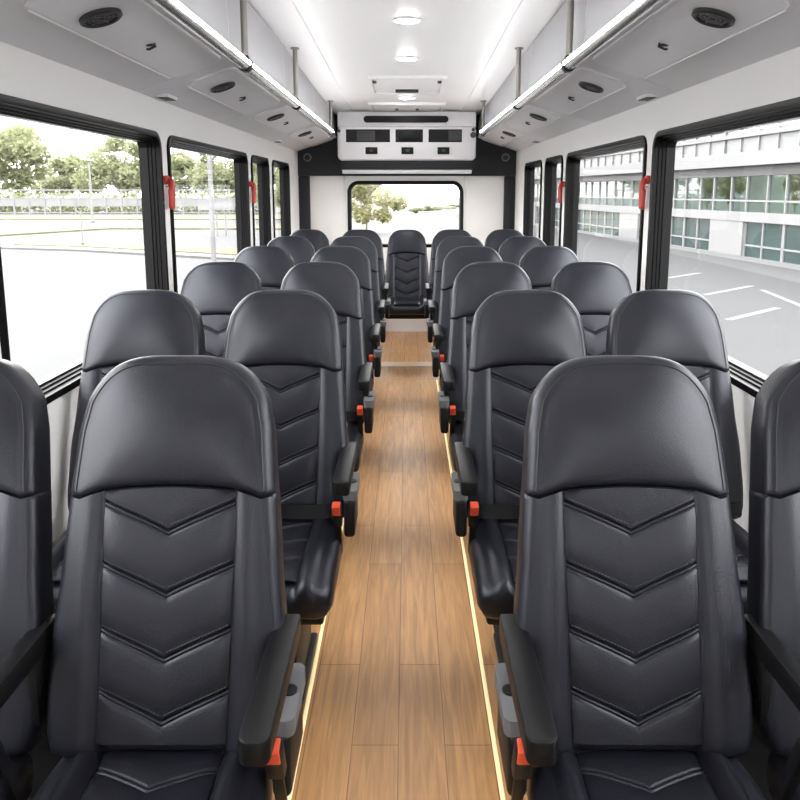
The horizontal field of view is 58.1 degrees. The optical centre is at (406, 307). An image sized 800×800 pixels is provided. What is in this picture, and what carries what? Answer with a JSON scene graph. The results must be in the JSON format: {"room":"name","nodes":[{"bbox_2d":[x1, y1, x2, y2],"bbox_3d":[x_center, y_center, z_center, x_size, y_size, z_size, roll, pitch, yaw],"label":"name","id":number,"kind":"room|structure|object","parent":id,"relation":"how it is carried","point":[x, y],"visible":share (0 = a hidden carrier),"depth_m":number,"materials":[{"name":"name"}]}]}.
{"room":"vehicle interior","nodes":[
{"label":"vehicle interior","id":0,"kind":"room"},
{"bbox_2d":[0,41,299,542],"bbox_3d":[-1.167,0.129,2.578,0.075,1.905,10.250,0,9,0],"label":"wall","id":1,"kind":"structure","parent":0,"point":[24,74],"depth_m":2.59,"materials":[{"name":"white"}]},
{"bbox_2d":[0,93,168,403],"bbox_3d":[-1.163,-0.233,2.657,0.093,0.921,1.400,0,9,0],"label":"window","id":2,"kind":"structure","parent":1,"relation":"in","point":[54,385],"depth_m":2.81,"materials":[{"name":"black rubber"}]},
{"bbox_2d":[164,175,174,209],"bbox_3d":[-1.108,-0.541,3.372,0.045,0.157,0.045,0,9,0],"label":"handle","id":3,"kind":"object","parent":1,"relation":"attached to","point":[167,180],"visible":0.99,"depth_m":3.36,"materials":[{"name":"red plastic"}]},
{"bbox_2d":[167,135,250,292],"bbox_3d":[-1.163,-0.496,4.291,0.093,0.921,1.710,0,9,0],"label":"window","id":4,"kind":"structure","parent":1,"relation":"in","point":[241,173],"depth_m":5.00,"materials":[{"name":"black rubber"}]},
{"bbox_2d":[251,155,271,245],"bbox_3d":[-1.163,-0.706,5.589,0.093,0.921,0.660,0,9,0],"label":"window","id":5,"kind":"structure","parent":1,"relation":"in","point":[263,172],"depth_m":5.85,"materials":[{"name":"black rubber"}]},
{"bbox_2d":[272,160,290,237],"bbox_3d":[-1.163,-0.852,6.497,0.093,0.921,0.860,0,9,0],"label":"window","id":6,"kind":"structure","parent":1,"relation":"in","point":[284,171],"depth_m":6.85,"materials":[{"name":"black metal"}]},
{"bbox_2d":[28,331,772,799],"bbox_3d":[0.000,1.129,2.739,2.260,0.120,10.250,0,9,0],"label":"floor","id":7,"kind":"structure","parent":0,"point":[397,710],"depth_m":2.38,"materials":[{"name":"brown wood"}]},
{"bbox_2d":[0,358,54,799],"bbox_3d":[-0.901,0.715,1.256,0.493,1.169,0.696,0,9,0],"label":"passenger seat","id":8,"kind":"object","parent":7,"relation":"on","point":[27,616],"visible":0.99,"depth_m":1.37,"materials":[{"name":"black leather"}]},
{"bbox_2d":[0,752,33,799],"bbox_3d":[-0.917,0.909,1.174,0.420,0.132,0.449,0,9,0],"label":"seat cushion","id":9,"kind":"object","parent":8,"relation":"on","point":[21,772],"depth_m":1.34,"materials":[{"name":"black leather"}]},
{"bbox_2d":[52,290,205,613],"bbox_3d":[-0.869,0.558,2.227,0.457,1.169,0.674,0,9,0],"label":"passenger seat","id":10,"kind":"object","parent":7,"relation":"on","point":[127,325],"visible":0.21,"depth_m":2.35,"materials":[{"name":"black leather"}]},
{"bbox_2d":[52,529,66,613],"bbox_3d":[-0.874,0.753,2.144,0.420,0.132,0.449,0,9,0],"label":"seat cushion","id":11,"kind":"object","parent":10,"relation":"on","point":[58,546],"depth_m":2.03,"materials":[{"name":"black leather"}]},
{"bbox_2d":[33,355,304,799],"bbox_3d":[-0.439,0.715,1.257,0.479,1.169,0.674,0,9,0],"label":"passenger seat","id":12,"kind":"object","parent":7,"relation":"on","point":[174,674],"visible":1,"depth_m":1.36,"materials":[{"name":"black leather"}]},
{"bbox_2d":[33,751,272,799],"bbox_3d":[-0.455,0.909,1.174,0.420,0.132,0.449,0,9,0],"label":"seat cushion","id":13,"kind":"object","parent":12,"relation":"on","point":[79,775],"depth_m":1.29,"materials":[{"name":"black leather"}]},
{"bbox_2d":[286,684,297,695],"bbox_3d":[-0.219,0.713,1.343,0.030,0.005,0.030,0,9,0],"label":"socket","id":14,"kind":"object","parent":12,"relation":"attached to","point":[292,690],"depth_m":1.34,"materials":[{"name":"black plastic"}]},
{"bbox_2d":[181,262,262,357],"bbox_3d":[-0.862,0.403,3.195,0.457,1.169,0.674,0,9,0],"label":"passenger seat","id":15,"kind":"object","parent":7,"relation":"on","point":[215,289],"visible":0.17,"depth_m":3.32,"materials":[{"name":"black leather"}]},
{"bbox_2d":[234,246,294,289],"bbox_3d":[-0.862,0.245,4.172,0.457,1.169,0.674,0,9,0],"label":"passenger seat","id":16,"kind":"object","parent":7,"relation":"on","point":[271,264],"visible":0.05,"depth_m":4.30,"materials":[{"name":"black leather"}]},
{"bbox_2d":[267,236,314,264],"bbox_3d":[-0.862,0.089,5.140,0.457,1.169,0.674,0,9,0],"label":"passenger seat","id":17,"kind":"object","parent":7,"relation":"on","point":[300,249],"visible":0.02,"depth_m":5.28,"materials":[{"name":"black leather"}]},
{"bbox_2d":[223,290,359,710],"bbox_3d":[-0.396,0.558,2.227,0.479,1.169,0.674,0,9,0],"label":"passenger seat","id":18,"kind":"object","parent":7,"relation":"on","point":[290,340],"visible":0.54,"depth_m":2.33,"materials":[{"name":"black leather"}]},
{"bbox_2d":[285,519,342,618],"bbox_3d":[-0.412,0.753,2.144,0.420,0.132,0.449,0,9,0],"label":"seat cushion","id":19,"kind":"object","parent":18,"relation":"on","point":[313,547],"depth_m":2.03,"materials":[{"name":"black leather"}]},
{"bbox_2d":[290,229,329,252],"bbox_3d":[-0.859,-0.067,6.107,0.457,1.169,0.674,0,9,0],"label":"passenger seat","id":20,"kind":"object","parent":7,"relation":"on","point":[318,239],"visible":0.05,"depth_m":6.25,"materials":[{"name":"black leather"}]},
{"bbox_2d":[287,518,343,799],"bbox_3d":[-0.293,1.142,2.260,0.012,0.006,7.100,0,9,0],"label":"trim","id":21,"kind":"structure","parent":7,"relation":"on","point":[309,693],"depth_m":2.19,"materials":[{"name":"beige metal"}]},
{"bbox_2d":[280,262,374,471],"bbox_3d":[-0.389,0.403,3.195,0.479,1.169,0.674,0,9,0],"label":"passenger seat","id":22,"kind":"object","parent":7,"relation":"on","point":[335,282],"visible":0.2,"depth_m":3.31,"materials":[{"name":"black leather"}]},
{"bbox_2d":[347,421,363,471],"bbox_3d":[-0.405,0.597,3.112,0.420,0.132,0.449,0,9,0],"label":"seat cushion","id":23,"kind":"object","parent":22,"relation":"on","point":[355,431],"depth_m":3.11,"materials":[{"name":"black leather"}]},
{"bbox_2d":[310,246,381,390],"bbox_3d":[-0.389,0.245,4.172,0.479,1.169,0.674,0,9,0],"label":"passenger seat","id":24,"kind":"object","parent":7,"relation":"on","point":[352,257],"visible":0.14,"depth_m":4.30,"materials":[{"name":"black leather"}]},
{"bbox_2d":[330,236,386,345],"bbox_3d":[-0.389,0.089,5.140,0.479,1.169,0.674,0,9,0],"label":"passenger seat","id":25,"kind":"object","parent":7,"relation":"on","point":[366,245],"visible":0.07,"depth_m":5.27,"materials":[{"name":"black leather"}]},
{"bbox_2d":[343,229,389,318],"bbox_3d":[-0.386,-0.067,6.107,0.479,1.169,0.674,0,9,0],"label":"passenger seat","id":26,"kind":"object","parent":7,"relation":"on","point":[372,235],"visible":0.06,"depth_m":6.24,"materials":[{"name":"black leather"}]},
{"bbox_2d":[381,362,431,366],"bbox_3d":[-0.015,0.492,6.299,0.630,0.005,0.170,0,9,0],"label":"trim","id":27,"kind":"structure","parent":7,"relation":"on","point":[383,364],"depth_m":6.28,"materials":[{"name":"beige metal"}]},
{"bbox_2d":[424,229,471,318],"bbox_3d":[0.386,-0.067,6.107,0.479,1.169,0.674,0,9,0],"label":"passenger seat","id":28,"kind":"object","parent":7,"relation":"on","point":[441,235],"visible":0.07,"depth_m":6.24,"materials":[{"name":"black leather"}]},
{"bbox_2d":[427,236,483,345],"bbox_3d":[0.384,0.089,5.140,0.479,1.169,0.674,0,9,0],"label":"passenger seat","id":29,"kind":"object","parent":7,"relation":"on","point":[448,244],"visible":0.1,"depth_m":5.27,"materials":[{"name":"black leather"}]},
{"bbox_2d":[431,246,502,390],"bbox_3d":[0.384,0.245,4.172,0.479,1.169,0.674,0,9,0],"label":"passenger seat","id":30,"kind":"object","parent":7,"relation":"on","point":[457,258],"visible":0.16,"depth_m":4.30,"materials":[{"name":"black leather"}]},
{"bbox_2d":[436,380,504,799],"bbox_3d":[0.238,1.142,2.260,0.012,0.006,7.100,0,9,0],"label":"trim","id":31,"kind":"structure","parent":7,"relation":"on","point":[493,739],"depth_m":2.25,"materials":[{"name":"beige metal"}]},
{"bbox_2d":[438,262,531,471],"bbox_3d":[0.384,0.403,3.195,0.479,1.169,0.674,0,9,0],"label":"passenger seat","id":32,"kind":"object","parent":7,"relation":"on","point":[477,281],"visible":0.21,"depth_m":3.31,"materials":[{"name":"black leather"}]},
{"bbox_2d":[449,421,463,471],"bbox_3d":[0.400,0.597,3.112,0.420,0.132,0.449,0,9,0],"label":"seat cushion","id":33,"kind":"object","parent":32,"relation":"on","point":[456,430],"depth_m":3.14,"materials":[{"name":"black leather"}]},
{"bbox_2d":[484,229,523,252],"bbox_3d":[0.859,-0.067,6.107,0.457,1.169,0.674,0,9,0],"label":"passenger seat","id":34,"kind":"object","parent":7,"relation":"on","point":[494,240],"visible":0.05,"depth_m":6.25,"materials":[{"name":"black leather"}]},
{"bbox_2d":[451,290,587,662],"bbox_3d":[0.386,0.558,2.227,0.479,1.169,0.674,0,9,0],"label":"passenger seat","id":35,"kind":"object","parent":7,"relation":"on","point":[517,337],"visible":0.46,"depth_m":2.34,"materials":[{"name":"black leather"}]},
{"bbox_2d":[468,519,515,618],"bbox_3d":[0.402,0.753,2.144,0.420,0.132,0.449,0,9,0],"label":"seat cushion","id":36,"kind":"object","parent":35,"relation":"on","point":[491,544],"depth_m":2.03,"materials":[{"name":"black leather"}]},
{"bbox_2d":[498,236,545,265],"bbox_3d":[0.857,0.089,5.140,0.457,1.169,0.674,0,9,0],"label":"passenger seat","id":37,"kind":"object","parent":7,"relation":"on","point":[512,249],"visible":0.07,"depth_m":5.28,"materials":[{"name":"black leather"}]},
{"bbox_2d":[519,246,578,289],"bbox_3d":[0.857,0.245,4.172,0.457,1.169,0.674,0,9,0],"label":"passenger seat","id":38,"kind":"object","parent":7,"relation":"on","point":[541,264],"visible":0.06,"depth_m":4.30,"materials":[{"name":"black leather"}]},
{"bbox_2d":[550,262,631,355],"bbox_3d":[0.857,0.403,3.195,0.457,1.169,0.674,0,9,0],"label":"passenger seat","id":39,"kind":"object","parent":7,"relation":"on","point":[595,289],"visible":0.14,"depth_m":3.32,"materials":[{"name":"black leather"}]},
{"bbox_2d":[495,355,765,799],"bbox_3d":[0.411,0.715,1.257,0.479,1.169,0.674,0,9,0],"label":"passenger seat","id":40,"kind":"object","parent":7,"relation":"on","point":[624,674],"visible":1,"depth_m":1.36,"materials":[{"name":"black leather"}]},
{"bbox_2d":[502,684,511,695],"bbox_3d":[0.192,0.713,1.343,0.030,0.005,0.030,0,9,0],"label":"socket","id":41,"kind":"object","parent":40,"relation":"attached to","point":[506,690],"depth_m":1.34,"materials":[{"name":"black plastic"}]},
{"bbox_2d":[527,751,765,799],"bbox_3d":[0.428,0.909,1.174,0.420,0.132,0.449,0,9,0],"label":"seat cushion","id":42,"kind":"object","parent":40,"relation":"on","point":[576,775],"depth_m":1.29,"materials":[{"name":"black leather"}]},
{"bbox_2d":[606,290,747,613],"bbox_3d":[0.859,0.558,2.227,0.457,1.169,0.674,0,9,0],"label":"passenger seat","id":43,"kind":"object","parent":7,"relation":"on","point":[683,327],"visible":0.16,"depth_m":2.35,"materials":[{"name":"black leather"}]},
{"bbox_2d":[732,520,747,613],"bbox_3d":[0.864,0.753,2.144,0.420,0.132,0.449,0,9,0],"label":"seat cushion","id":44,"kind":"object","parent":43,"relation":"on","point":[740,534],"depth_m":2.07,"materials":[{"name":"black leather"}]},
{"bbox_2d":[745,359,799,799],"bbox_3d":[0.874,0.715,1.256,0.493,1.169,0.696,0,9,0],"label":"passenger seat","id":45,"kind":"object","parent":7,"relation":"on","point":[772,616],"visible":0.96,"depth_m":1.37,"materials":[{"name":"black leather"}]},
{"bbox_2d":[766,752,799,799],"bbox_3d":[0.890,0.909,1.174,0.420,0.132,0.449,0,9,0],"label":"seat cushion","id":46,"kind":"object","parent":45,"relation":"on","point":[777,772],"depth_m":1.34,"materials":[{"name":"black leather"}]},
{"bbox_2d":[247,0,566,114],"bbox_3d":[0.000,-1.132,2.375,2.400,0.640,10.250,0,9,0],"label":"ceiling","id":47,"kind":"structure","parent":0,"point":[340,43],"depth_m":4.28,"materials":[{"name":"white plastic"}]},
{"bbox_2d":[0,0,229,91],"bbox_3d":[-0.927,-1.026,2.291,0.404,0.472,1.364,0,9,0],"label":"compartment","id":48,"kind":"object","parent":47,"relation":"attached to","point":[135,45],"visible":1,"depth_m":2.28,"materials":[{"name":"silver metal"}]},
{"bbox_2d":[86,13,117,25],"bbox_3d":[-0.866,-0.819,2.039,0.079,0.030,0.095,0,9,0],"label":"speaker grille","id":49,"kind":"object","parent":48,"relation":"attached to","point":[92,19],"depth_m":2.05,"materials":[{"name":"grey plastic"}]},
{"bbox_2d":[137,0,284,122],"bbox_3d":[-0.927,-1.245,3.648,0.404,0.472,1.374,0,9,0],"label":"compartment","id":50,"kind":"object","parent":47,"relation":"attached to","point":[220,92],"visible":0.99,"depth_m":3.51,"materials":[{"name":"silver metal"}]},
{"bbox_2d":[155,94,176,100],"bbox_3d":[-1.086,-0.950,3.250,0.060,0.017,0.130,0,9,0],"label":"air vent","id":51,"kind":"object","parent":50,"relation":"attached to","point":[162,97],"depth_m":3.22,"materials":[{"name":"black plastic"}]},
{"bbox_2d":[149,0,334,136],"bbox_3d":[-0.700,-1.221,3.184,0.081,0.393,7.075,0,9,0],"label":"grab rail","id":52,"kind":"object","parent":47,"relation":"attached to","point":[175,9],"visible":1,"depth_m":3.03,"materials":[{"name":"silver metal"}]},
{"bbox_2d":[222,44,313,138],"bbox_3d":[-0.927,-1.460,5.012,0.404,0.462,1.374,0,9,0],"label":"compartment","id":53,"kind":"object","parent":47,"relation":"attached to","point":[279,118],"visible":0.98,"depth_m":4.90,"materials":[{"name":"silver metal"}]},
{"bbox_2d":[265,85,335,150],"bbox_3d":[-0.927,-1.685,6.542,0.404,0.421,1.707,0,9,0],"label":"compartment","id":54,"kind":"object","parent":47,"relation":"attached to","point":[310,135],"visible":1,"depth_m":6.32,"materials":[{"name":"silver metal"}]},
{"bbox_2d":[367,75,446,93],"bbox_3d":[0.000,-1.770,5.739,0.600,0.059,0.707,0,9,0],"label":"roof hatch","id":55,"kind":"object","parent":47,"relation":"attached to","point":[394,84],"visible":1,"depth_m":5.68,"materials":[{"name":"grey plastic"}]},
{"bbox_2d":[393,17,420,22],"bbox_3d":[0.000,-1.528,3.826,0.152,0.014,0.103,0,9,0],"label":"recessed light","id":56,"kind":"object","parent":47,"relation":"in","point":[397,19],"visible":1,"depth_m":3.80,"materials":[{"name":"white plastic"}]},
{"bbox_2d":[368,102,445,111],"bbox_3d":[0.000,-1.940,6.996,0.720,0.045,0.624,0,9,0],"label":"roof hatch","id":57,"kind":"object","parent":47,"relation":"attached to","point":[385,106],"visible":0.87,"depth_m":6.85,"materials":[{"name":"grey plastic"}]},
{"bbox_2d":[478,85,548,150],"bbox_3d":[0.927,-1.685,6.542,0.404,0.421,1.707,0,9,0],"label":"compartment","id":58,"kind":"object","parent":47,"relation":"attached to","point":[503,135],"visible":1,"depth_m":6.32,"materials":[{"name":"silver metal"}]},
{"bbox_2d":[500,44,591,138],"bbox_3d":[0.927,-1.460,5.012,0.404,0.462,1.374,0,9,0],"label":"compartment","id":59,"kind":"object","parent":47,"relation":"attached to","point":[533,118],"visible":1,"depth_m":4.90,"materials":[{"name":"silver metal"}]},
{"bbox_2d":[479,0,664,136],"bbox_3d":[0.700,-1.221,3.184,0.081,0.393,7.075,0,9,0],"label":"grab rail","id":60,"kind":"object","parent":47,"relation":"attached to","point":[638,9],"visible":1,"depth_m":3.03,"materials":[{"name":"silver metal"}]},
{"bbox_2d":[529,0,676,122],"bbox_3d":[0.927,-1.245,3.648,0.404,0.472,1.374,0,9,0],"label":"compartment","id":61,"kind":"object","parent":47,"relation":"attached to","point":[593,92],"visible":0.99,"depth_m":3.51,"materials":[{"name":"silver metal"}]},
{"bbox_2d":[637,94,658,100],"bbox_3d":[1.086,-0.950,3.250,0.060,0.017,0.130,0,9,0],"label":"air vent","id":62,"kind":"object","parent":61,"relation":"attached to","point":[640,97],"depth_m":3.22,"materials":[{"name":"black plastic"}]},
{"bbox_2d":[584,0,799,91],"bbox_3d":[0.927,-1.026,2.291,0.404,0.472,1.364,0,9,0],"label":"compartment","id":63,"kind":"object","parent":47,"relation":"attached to","point":[678,45],"visible":1,"depth_m":2.31,"materials":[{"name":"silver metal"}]},
{"bbox_2d":[696,13,727,25],"bbox_3d":[0.866,-0.819,2.039,0.079,0.029,0.095,0,9,0],"label":"speaker grille","id":64,"kind":"object","parent":63,"relation":"attached to","point":[708,19],"depth_m":2.05,"materials":[{"name":"grey plastic"}]},
{"bbox_2d":[310,176,503,330],"bbox_3d":[0.000,-0.971,7.633,2.400,2.470,0.080,0,9,0],"label":"wall","id":65,"kind":"structure","parent":0,"point":[484,194],"depth_m":7.57,"materials":[{"name":"white plastic"}]},
{"bbox_2d":[298,176,310,229],"bbox_3d":[-1.073,-0.559,7.633,0.115,1.655,0.050,0,9,0],"label":"trim","id":66,"kind":"structure","parent":65,"relation":"attached to","point":[304,181],"depth_m":7.52,"materials":[{"name":"black plastic"}]},
{"bbox_2d":[343,176,346,233],"bbox_3d":[-0.651,-0.562,7.653,0.024,1.655,0.010,0,9,0],"label":"trim","id":67,"kind":"structure","parent":65,"relation":"attached to","point":[344,177],"depth_m":7.57,"materials":[{"name":"white plastic"}]},
{"bbox_2d":[347,181,462,246],"bbox_3d":[-0.017,-0.991,7.606,1.216,0.695,0.066,0,9,0],"label":"window","id":68,"kind":"structure","parent":65,"relation":"in","point":[349,191],"depth_m":7.54,"materials":[{"name":"black rubber"}]},
{"bbox_2d":[337,126,475,173],"bbox_3d":[-0.002,-1.586,7.258,1.373,0.460,0.335,0,9,0],"label":"air conditioning unit","id":69,"kind":"object","parent":65,"relation":"attached to","point":[361,149],"visible":1,"depth_m":7.12,"materials":[{"name":"white plastic"}]},
{"bbox_2d":[345,128,390,142],"bbox_3d":[-0.385,-1.698,7.098,0.451,0.141,0.012,0,9,0],"label":"vent","id":70,"kind":"object","parent":69,"relation":"attached to","point":[352,135],"depth_m":7.10,"materials":[{"name":"black plastic"}]},
{"bbox_2d":[395,128,423,142],"bbox_3d":[0.022,-1.698,7.098,0.287,0.141,0.012,0,9,0],"label":"vent","id":71,"kind":"object","parent":69,"relation":"attached to","point":[402,135],"depth_m":7.10,"materials":[{"name":"black plastic"}]},
{"bbox_2d":[428,128,462,142],"bbox_3d":[0.377,-1.698,7.098,0.345,0.141,0.012,0,9,0],"label":"vent","id":72,"kind":"object","parent":69,"relation":"attached to","point":[435,135],"depth_m":7.10,"materials":[{"name":"black plastic"}]},
{"bbox_2d":[337,112,475,127],"bbox_3d":[-0.002,-1.890,7.259,1.373,0.150,0.235,0,9,0],"label":"trim","id":73,"kind":"structure","parent":65,"relation":"attached to","point":[344,118],"depth_m":7.14,"materials":[{"name":"white plastic"}]},
{"bbox_2d":[364,116,447,122],"bbox_3d":[-0.010,-1.869,7.128,0.838,0.064,0.032,0,9,0],"label":"air return slot","id":74,"kind":"object","parent":73,"relation":"in","point":[368,119],"visible":1,"depth_m":7.11,"materials":[{"name":"black plastic"}]},
{"bbox_2d":[385,229,428,318],"bbox_3d":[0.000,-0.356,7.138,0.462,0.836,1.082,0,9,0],"label":"passenger seat","id":75,"kind":"object","parent":65,"relation":"attached to","point":[406,274],"visible":0.94,"depth_m":7.06,"materials":[{"name":"black leather"}]},
{"bbox_2d":[387,296,426,314],"bbox_3d":[0.000,-0.027,6.871,0.462,0.127,0.449,0,9,0],"label":"seat cushion","id":76,"kind":"object","parent":75,"relation":"on","point":[399,305],"depth_m":6.68,"materials":[{"name":"black leather"}]},
{"bbox_2d":[297,115,516,175],"bbox_3d":[0.000,-1.679,7.448,2.260,0.615,0.060,0,9,0],"label":"trim","id":77,"kind":"structure","parent":65,"relation":"attached to","point":[324,161],"depth_m":7.45,"materials":[{"name":"black plastic"}]},
{"bbox_2d":[464,176,465,230],"bbox_3d":[0.610,-0.562,7.653,0.024,1.655,0.010,0,9,0],"label":"trim","id":78,"kind":"structure","parent":65,"relation":"attached to","point":[464,176],"depth_m":7.56,"materials":[{"name":"white plastic"}]},
{"bbox_2d":[503,176,515,229],"bbox_3d":[1.073,-0.559,7.633,0.115,1.655,0.050,0,9,0],"label":"trim","id":79,"kind":"structure","parent":65,"relation":"attached to","point":[509,181],"depth_m":7.52,"materials":[{"name":"black plastic"}]},
{"bbox_2d":[514,47,799,531],"bbox_3d":[1.167,0.129,2.578,0.075,1.905,10.250,0,9,0],"label":"wall","id":80,"kind":"structure","parent":0,"point":[774,79],"depth_m":2.83,"materials":[{"name":"white plastic"}]},
{"bbox_2d":[523,160,541,237],"bbox_3d":[1.163,-0.852,6.497,0.093,0.921,0.860,0,9,0],"label":"window","id":81,"kind":"structure","parent":80,"relation":"in","point":[529,171],"depth_m":6.85,"materials":[{"name":"black metal"}]},
{"bbox_2d":[542,155,562,245],"bbox_3d":[1.163,-0.706,5.589,0.093,0.921,0.660,0,9,0],"label":"window","id":82,"kind":"structure","parent":80,"relation":"in","point":[550,172],"depth_m":5.85,"materials":[{"name":"black rubber"}]},
{"bbox_2d":[563,135,646,291],"bbox_3d":[1.163,-0.496,4.291,0.093,0.921,1.710,0,9,0],"label":"window","id":83,"kind":"structure","parent":80,"relation":"in","point":[572,173],"depth_m":5.01,"materials":[{"name":"black metal"}]},
{"bbox_2d":[639,175,649,209],"bbox_3d":[1.108,-0.541,3.372,0.045,0.157,0.045,0,9,0],"label":"handle","id":84,"kind":"object","parent":80,"relation":"attached to","point":[646,180],"visible":0.99,"depth_m":3.36,"materials":[{"name":"red plastic"}]},
{"bbox_2d":[645,97,799,397],"bbox_3d":[1.163,-0.233,2.657,0.093,0.921,1.400,0,9,0],"label":"window","id":85,"kind":"structure","parent":80,"relation":"in","point":[746,378],"depth_m":3.23,"materials":[{"name":"black metal"}]},
{"label":"outside","id":86,"kind":"structure","parent":0,"visible":0},
{"bbox_2d":[0,198,799,379],"bbox_3d":[0.000,-18.121,128.757,520.000,0.300,380.000,0,9,0],"label":"ground","id":87,"kind":"structure","parent":86,"point":[52,298],"depth_m":22.67,"materials":[{"name":"concrete"}]},
{"bbox_2d":[0,123,80,211],"bbox_3d":[-48.185,-16.889,86.500,14.318,10.738,14.513,0,9,0],"label":"tree","id":88,"kind":"object","parent":87,"relation":"on","point":[20,142],"visible":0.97,"depth_m":86.31,"materials":[{"name":"green plant"}]},
{"bbox_2d":[29,153,95,197],"bbox_3d":[-56.057,-21.068,118.577,10.942,8.779,11.099,6,11,32],"label":"tree","id":89,"kind":"object","parent":87,"relation":"on","point":[52,181],"visible":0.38,"depth_m":115.16,"materials":[{"name":"green plant"}]},
{"bbox_2d":[88,163,95,222],"bbox_3d":[-25.444,-9.278,57.964,0.396,4.760,0.396,0,9,0],"label":"lamp post","id":90,"kind":"object","parent":87,"relation":"on","point":[91,200],"visible":1,"depth_m":57.95,"materials":[{"name":"grey metal"}]},
{"bbox_2d":[69,136,140,197],"bbox_3d":[-42.288,-19.602,103.037,11.199,10.832,11.360,-4,10,-24],"label":"tree","id":91,"kind":"object","parent":87,"relation":"on","point":[105,169],"visible":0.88,"depth_m":100.64,"materials":[{"name":"green plant"}]},
{"bbox_2d":[0,245,236,259],"bbox_3d":[-10.360,-2.186,28.657,18.093,0.080,1.664,4,10,25],"label":"curb stone","id":92,"kind":"object","parent":87,"relation":"on","point":[17,247],"visible":0.67,"depth_m":29.48,"materials":[{"name":"grey"}]},
{"bbox_2d":[14,240,236,254],"bbox_3d":[-10.365,-2.514,30.629,18.370,0.100,2.836,4,10,26],"label":"grass verge","id":93,"kind":"structure","parent":87,"relation":"on","point":[207,250],"depth_m":31.31,"materials":[{"name":"green plant"}]},
{"bbox_2d":[0,192,276,213],"bbox_3d":[-39.019,-11.923,82.146,48.498,2.849,2.508,0,9,0],"label":"hedge","id":94,"kind":"object","parent":87,"relation":"on","point":[133,195],"visible":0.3,"depth_m":81.82,"materials":[{"name":"green plant"}]},
{"bbox_2d":[0,189,279,214],"bbox_3d":[-33.035,-11.355,77.176,48.070,2.750,0.140,0,9,0],"label":"fence","id":95,"kind":"object","parent":87,"relation":"on","point":[12,201],"visible":0.52,"depth_m":77.14,"materials":[{"name":"grey metal"}]},
{"bbox_2d":[0,224,280,235],"bbox_3d":[-14.922,-5.078,46.545,19.829,0.100,13.300,0,9,0],"label":"grass verge","id":96,"kind":"structure","parent":87,"relation":"on","point":[105,226],"depth_m":47.21,"materials":[{"name":"green plant"}]},
{"bbox_2d":[0,215,280,219],"bbox_3d":[-27.955,-8.787,69.630,42.317,0.080,12.326,0,9,0],"label":"grass verge","id":97,"kind":"structure","parent":87,"relation":"on","point":[2,217],"depth_m":67.50,"materials":[{"name":"green plant"}]},
{"bbox_2d":[171,150,218,197],"bbox_3d":[-35.438,-20.835,116.454,11.920,8.996,12.083,1,9,8],"label":"tree","id":98,"kind":"object","parent":87,"relation":"on","point":[182,165],"visible":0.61,"depth_m":113.44,"materials":[{"name":"green plant"}]},
{"bbox_2d":[207,155,219,261],"bbox_3d":[-6.174,-3.815,24.343,1.298,4.669,0.396,0,9,0],"label":"lamp post","id":99,"kind":"object","parent":87,"relation":"on","point":[209,157],"visible":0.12,"depth_m":24.38,"materials":[{"name":"grey metal"}]},
{"bbox_2d":[198,201,234,235],"bbox_3d":[-10.616,-5.012,40.327,2.003,1.947,0.160,0,9,0],"label":"sign board","id":100,"kind":"object","parent":87,"relation":"on","point":[203,205],"visible":1,"depth_m":40.14,"materials":[{"name":"white metal"}]},
{"bbox_2d":[191,153,255,197],"bbox_3d":[-24.351,-17.538,95.733,8.936,9.076,8.809,-5,10,-28],"label":"tree","id":101,"kind":"object","parent":87,"relation":"on","point":[225,176],"visible":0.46,"depth_m":93.03,"materials":[{"name":"green plant"}]},
{"bbox_2d":[253,163,278,206],"bbox_3d":[-12.226,-10.486,61.987,3.581,5.881,3.580,8,12,42],"label":"tree","id":102,"kind":"object","parent":87,"relation":"on","point":[255,180],"visible":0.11,"depth_m":60.86,"materials":[{"name":"green plant"}]},
{"bbox_2d":[274,170,279,207],"bbox_3d":[-9.708,-9.755,59.711,2.812,5.159,2.940,7,11,36],"label":"tree","id":103,"kind":"object","parent":87,"relation":"on","point":[277,192],"visible":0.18,"depth_m":59.23,"materials":[{"name":"green plant"}]},
{"bbox_2d":[352,185,407,228],"bbox_3d":[-2.056,-6.130,42.310,4.117,3.533,3.706,4,10,24],"label":"tree","id":104,"kind":"object","parent":87,"relation":"on","point":[365,194],"visible":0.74,"depth_m":41.76,"materials":[{"name":"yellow plant"}]},
{"bbox_2d":[533,119,799,269],"bbox_3d":[11.417,-8.077,46.770,3.300,5.950,75.000,-1,9,-5],"label":"office building","id":105,"kind":"structure","parent":87,"relation":"on","point":[761,225],"depth_m":28.40,"materials":[{"name":"grey"}]},
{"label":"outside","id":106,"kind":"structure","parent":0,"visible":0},
{"bbox_2d":[533,232,799,375],"bbox_3d":[6.900,0.415,12.728,7.400,0.012,65.000,0,9,0],"label":"asphalt lot","id":107,"kind":"structure","parent":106,"point":[764,342],"depth_m":16.95,"materials":[{"name":"grey asphalt"}]},
{"bbox_2d":[724,307,781,319],"bbox_3d":[7.016,0.112,14.549,2.233,0.006,0.160,-8,12,-40],"label":"painted line","id":108,"kind":"object","parent":107,"relation":"on","point":[773,308],"visible":1,"depth_m":14.54,"materials":[{"name":"white paint"}]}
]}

